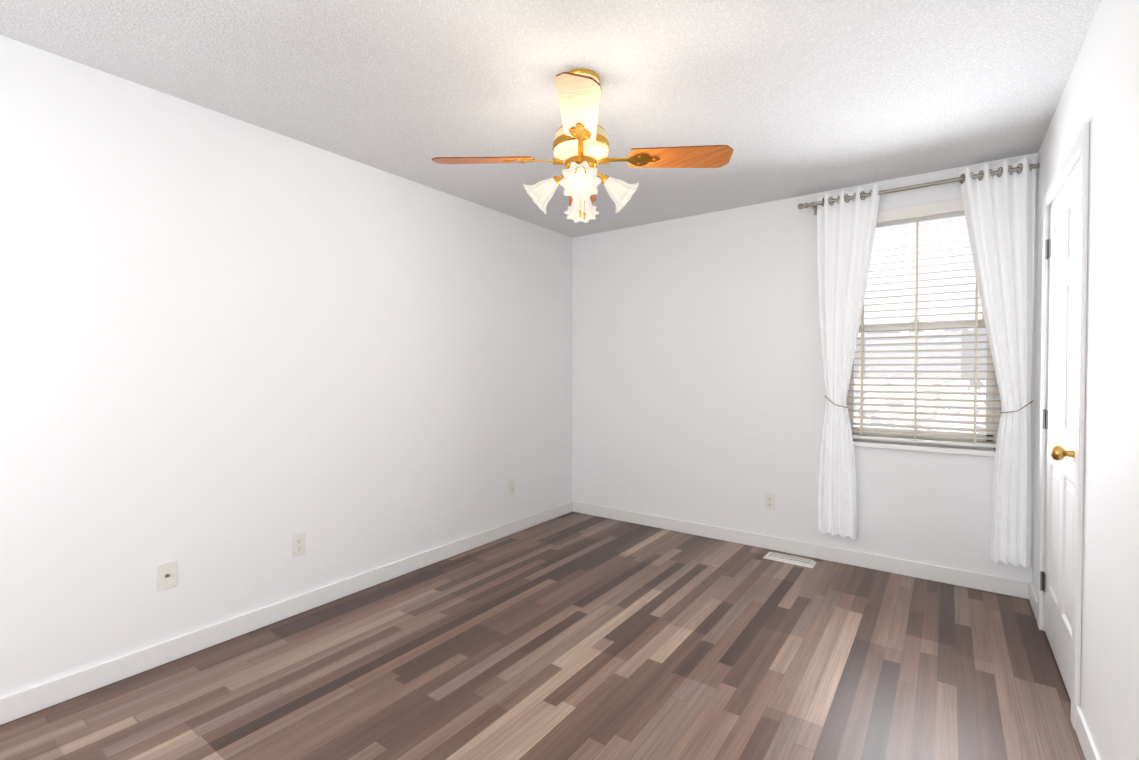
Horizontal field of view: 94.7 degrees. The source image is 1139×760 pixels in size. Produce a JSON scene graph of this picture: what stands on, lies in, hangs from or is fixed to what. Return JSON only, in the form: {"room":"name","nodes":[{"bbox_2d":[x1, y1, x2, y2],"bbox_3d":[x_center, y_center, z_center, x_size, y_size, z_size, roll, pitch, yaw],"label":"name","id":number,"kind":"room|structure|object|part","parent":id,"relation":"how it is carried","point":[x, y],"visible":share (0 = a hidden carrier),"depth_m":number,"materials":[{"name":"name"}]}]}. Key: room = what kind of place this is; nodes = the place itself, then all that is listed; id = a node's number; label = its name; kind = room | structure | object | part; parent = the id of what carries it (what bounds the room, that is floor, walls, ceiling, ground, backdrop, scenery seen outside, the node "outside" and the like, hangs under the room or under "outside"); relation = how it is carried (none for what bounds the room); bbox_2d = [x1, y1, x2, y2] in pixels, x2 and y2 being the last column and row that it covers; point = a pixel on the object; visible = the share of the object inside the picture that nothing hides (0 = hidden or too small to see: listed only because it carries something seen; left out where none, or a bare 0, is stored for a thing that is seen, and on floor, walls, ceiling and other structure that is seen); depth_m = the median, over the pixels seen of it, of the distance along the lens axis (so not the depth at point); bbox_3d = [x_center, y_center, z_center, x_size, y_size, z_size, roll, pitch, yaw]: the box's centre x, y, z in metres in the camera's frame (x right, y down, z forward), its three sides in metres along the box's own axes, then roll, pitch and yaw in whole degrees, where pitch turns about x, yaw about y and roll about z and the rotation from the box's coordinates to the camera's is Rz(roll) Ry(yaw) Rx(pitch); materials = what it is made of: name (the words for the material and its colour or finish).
{"room":"empty bedroom","nodes":[
{"label":"empty bedroom","id":0,"kind":"room"},
{"bbox_2d":[0,35,571,697],"bbox_3d":[-1.451,-0.012,2.777,0.160,2.440,5.140,1,1,36],"label":"wall","id":1,"kind":"structure","parent":0,"point":[236,355],"depth_m":2.44,"materials":[{"name":"white paint"}]},
{"bbox_2d":[157,560,176,590],"bbox_3d":[-1.729,0.842,2.256,0.016,0.115,0.070,1,1,36],"label":"outlet","id":2,"kind":"object","parent":1,"relation":"attached to","point":[166,575],"visible":1,"depth_m":2.26,"materials":[{"name":"white plastic"}]},
{"bbox_2d":[0,501,571,724],"bbox_3d":[-1.379,1.161,2.745,0.017,0.095,4.820,1,1,36],"label":"baseboard","id":3,"kind":"structure","parent":1,"relation":"attached to","point":[46,695],"depth_m":2.44,"materials":[{"name":"white paint"}]},
{"bbox_2d":[292,532,305,556],"bbox_3d":[-1.401,0.854,2.717,0.007,0.115,0.070,1,1,36],"label":"electrical outlet","id":4,"kind":"object","parent":1,"relation":"attached to","point":[299,544],"visible":1,"depth_m":2.71,"materials":[{"name":"white plastic"}]},
{"bbox_2d":[508,479,514,494],"bbox_3d":[-0.444,0.827,4.042,0.007,0.115,0.070,1,1,36],"label":"electrical outlet","id":5,"kind":"object","parent":1,"relation":"attached to","point":[511,487],"visible":1,"depth_m":4.04,"materials":[{"name":"white plastic"}]},
{"bbox_2d":[0,512,1085,759],"bbox_3d":[-0.127,1.274,1.842,3.425,0.100,5.140,1,1,36],"label":"floor","id":6,"kind":"structure","parent":0,"point":[576,636],"depth_m":2.18,"materials":[{"name":"laminate"}]},
{"bbox_2d":[763,552,816,567],"bbox_3d":[1.459,1.184,3.478,0.310,0.024,0.120,1,1,36],"label":"floor vent","id":7,"kind":"object","parent":6,"relation":"in","point":[794,560],"visible":1,"depth_m":3.46,"materials":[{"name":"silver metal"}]},
{"bbox_2d":[0,0,1100,237],"bbox_3d":[-0.127,-1.266,1.800,3.425,0.100,5.140,1,1,36],"label":"ceiling","id":8,"kind":"structure","parent":0,"point":[786,98],"depth_m":2.12,"materials":[{"name":"white paint"}]},
{"bbox_2d":[432,68,732,222],"bbox_3d":[0.047,-0.934,2.132,0.909,0.575,0.909,-1,1,-43],"label":"fan","id":9,"kind":"object","parent":8,"relation":"hanging from","point":[581,146],"visible":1,"depth_m":2.07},
{"bbox_3d":[-0.348,-0.899,2.148,0.388,0.038,0.310,1,1,36],"label":"blade","id":10,"kind":"part","parent":9,"relation":"part of","materials":[{"name":"brown wood"}]},
{"bbox_3d":[-0.132,-0.751,2.135,0.146,0.146,0.142,1,1,36],"label":"lamp shade","id":11,"kind":"part","parent":9,"relation":"part of","materials":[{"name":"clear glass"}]},
{"bbox_3d":[-0.040,-0.815,2.136,0.075,0.055,0.061,1,1,36],"label":"light arm","id":12,"kind":"part","parent":9,"relation":"part of"},
{"bbox_3d":[0.032,-0.893,1.738,0.310,0.038,0.388,1,1,36],"label":"blade","id":13,"kind":"part","parent":9,"relation":"part of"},
{"bbox_3d":[0.047,-0.749,1.957,0.138,0.144,0.145,1,1,36],"label":"lamp shade","id":14,"kind":"part","parent":9,"relation":"part of","materials":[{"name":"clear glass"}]},
{"bbox_3d":[0.045,-0.814,2.048,0.061,0.055,0.075,1,1,36],"label":"light arm","id":15,"kind":"part","parent":9,"relation":"part of"},
{"bbox_3d":[0.043,-0.780,1.998,0.037,0.040,0.040,1,1,36],"label":"bulb","id":16,"kind":"part","parent":9,"relation":"part of","materials":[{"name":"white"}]},
{"bbox_3d":[0.047,-0.955,2.132,0.224,0.136,0.224,1,1,36],"label":"motor","id":17,"kind":"part","parent":9,"relation":"part of","materials":[{"name":"beige"}]},
{"bbox_3d":[0.046,-0.755,2.314,0.138,0.144,0.145,1,1,36],"label":"lamp shade","id":18,"kind":"part","parent":9,"relation":"part of","materials":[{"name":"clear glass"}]},
{"bbox_3d":[0.061,-0.906,2.528,0.310,0.038,0.388,1,1,36],"label":"blade","id":19,"kind":"part","parent":9,"relation":"part of","materials":[{"name":"brown wood"}]},
{"bbox_3d":[0.134,-0.815,2.133,0.075,0.055,0.061,1,1,36],"label":"light arm","id":20,"kind":"part","parent":9,"relation":"part of"},
{"bbox_3d":[0.226,-0.751,2.136,0.146,0.146,0.142,1,1,36],"label":"lamp shade","id":21,"kind":"part","parent":9,"relation":"part of","materials":[{"name":"white glass"}]},
{"bbox_3d":[0.441,-0.899,2.118,0.388,0.038,0.310,1,1,36],"label":"blade","id":22,"kind":"part","parent":9,"relation":"part of","materials":[{"name":"brown wood"}]},
{"bbox_2d":[572,153,1037,581],"bbox_3d":[1.331,-0.030,3.839,3.105,2.440,0.160,1,1,36],"label":"wall","id":23,"kind":"structure","parent":0,"point":[698,388],"depth_m":3.82,"materials":[{"name":"white paint"}]},
{"bbox_2d":[765,493,774,510],"bbox_3d":[1.412,0.858,3.692,0.070,0.115,0.007,1,1,36],"label":"electrical outlet","id":24,"kind":"object","parent":23,"relation":"attached to","point":[769,501],"visible":1,"depth_m":3.69,"materials":[{"name":"white plastic"}]},
{"bbox_2d":[572,501,1023,597],"bbox_3d":[1.292,1.144,3.780,3.075,0.095,0.013,1,1,36],"label":"baseboard","id":25,"kind":"structure","parent":23,"relation":"attached to","point":[985,582],"depth_m":3.48,"materials":[{"name":"white paint"}]},
{"bbox_2d":[798,157,1039,567],"bbox_3d":[2.018,-0.094,3.170,1.201,2.190,0.119,1,1,36],"label":"curtains","id":26,"kind":"object","parent":23,"relation":"attached to","point":[999,204],"visible":1,"depth_m":2.92,"materials":[{"name":"white fabric"}]},
{"bbox_3d":[2.022,-1.129,3.159,1.201,0.070,0.104,1,1,36],"label":"rod","id":27,"kind":"part","parent":26,"relation":"part of","materials":[{"name":"silver metal"}]},
{"bbox_2d":[846,211,1001,449],"bbox_3d":[2.159,-0.330,3.260,0.840,1.460,0.072,1,1,36],"label":"window","id":28,"kind":"structure","parent":23,"relation":"in","point":[937,217],"depth_m":3.21,"materials":[{"name":"white plastic"}]},
{"bbox_2d":[846,198,1001,447],"bbox_3d":[2.117,-0.339,3.202,0.824,1.436,0.065,1,1,36],"label":"window blinds","id":29,"kind":"object","parent":28,"relation":"attached to","point":[928,209],"visible":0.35,"depth_m":3.18,"materials":[{"name":"beige plastic"}]},
{"bbox_2d":[853,440,995,456],"bbox_3d":[2.111,0.414,3.206,0.910,0.030,0.091,1,1,36],"label":"window ledge","id":30,"kind":"object","parent":23,"relation":"attached to","point":[940,449],"visible":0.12,"depth_m":3.15,"materials":[{"name":"white paint"}]},
{"bbox_2d":[1032,0,1138,759],"bbox_3d":[1.196,0.020,0.865,0.160,2.440,5.140,1,1,36],"label":"wall","id":31,"kind":"structure","parent":0,"point":[1100,94],"depth_m":1.54,"materials":[{"name":"white paint"}]},
{"bbox_2d":[1024,581,1036,620],"bbox_3d":[2.423,1.161,2.733,0.015,0.095,0.345,1,1,36],"label":"baseboard","id":32,"kind":"structure","parent":31,"relation":"attached to","point":[1029,592],"depth_m":2.80,"materials":[{"name":"white paint"}]},
{"bbox_2d":[1040,160,1079,699],"bbox_3d":[2.046,0.193,2.210,0.110,2.025,0.838,1,1,36],"label":"door","id":33,"kind":"structure","parent":31,"relation":"in","point":[1063,290],"depth_m":2.19,"materials":[{"name":"white paint"}]},
{"bbox_3d":[2.283,0.173,2.519,0.016,1.691,0.058,1,1,36],"label":"door hinges","id":34,"kind":"part","parent":33,"relation":"part of","materials":[{"name":"silver metal"}]},
{"bbox_3d":[1.824,0.270,1.935,0.074,0.066,0.066,1,1,36],"label":"knob","id":35,"kind":"part","parent":33,"relation":"part of","materials":[{"name":"gold metal"}]},
{"bbox_2d":[1037,122,1089,729],"bbox_3d":[2.109,0.165,2.146,0.176,2.107,0.944,1,1,36],"label":"door frame","id":36,"kind":"structure","parent":31,"relation":"attached to","point":[1080,146],"depth_m":1.84,"materials":[{"name":"white paint"}]},
{"bbox_2d":[1075,705,1100,759],"bbox_3d":[0.741,1.201,0.404,0.015,0.095,3.505,1,1,36],"label":"baseboard","id":37,"kind":"structure","parent":31,"relation":"attached to","point":[1090,751],"depth_m":1.70,"materials":[{"name":"white paint"}]}
]}

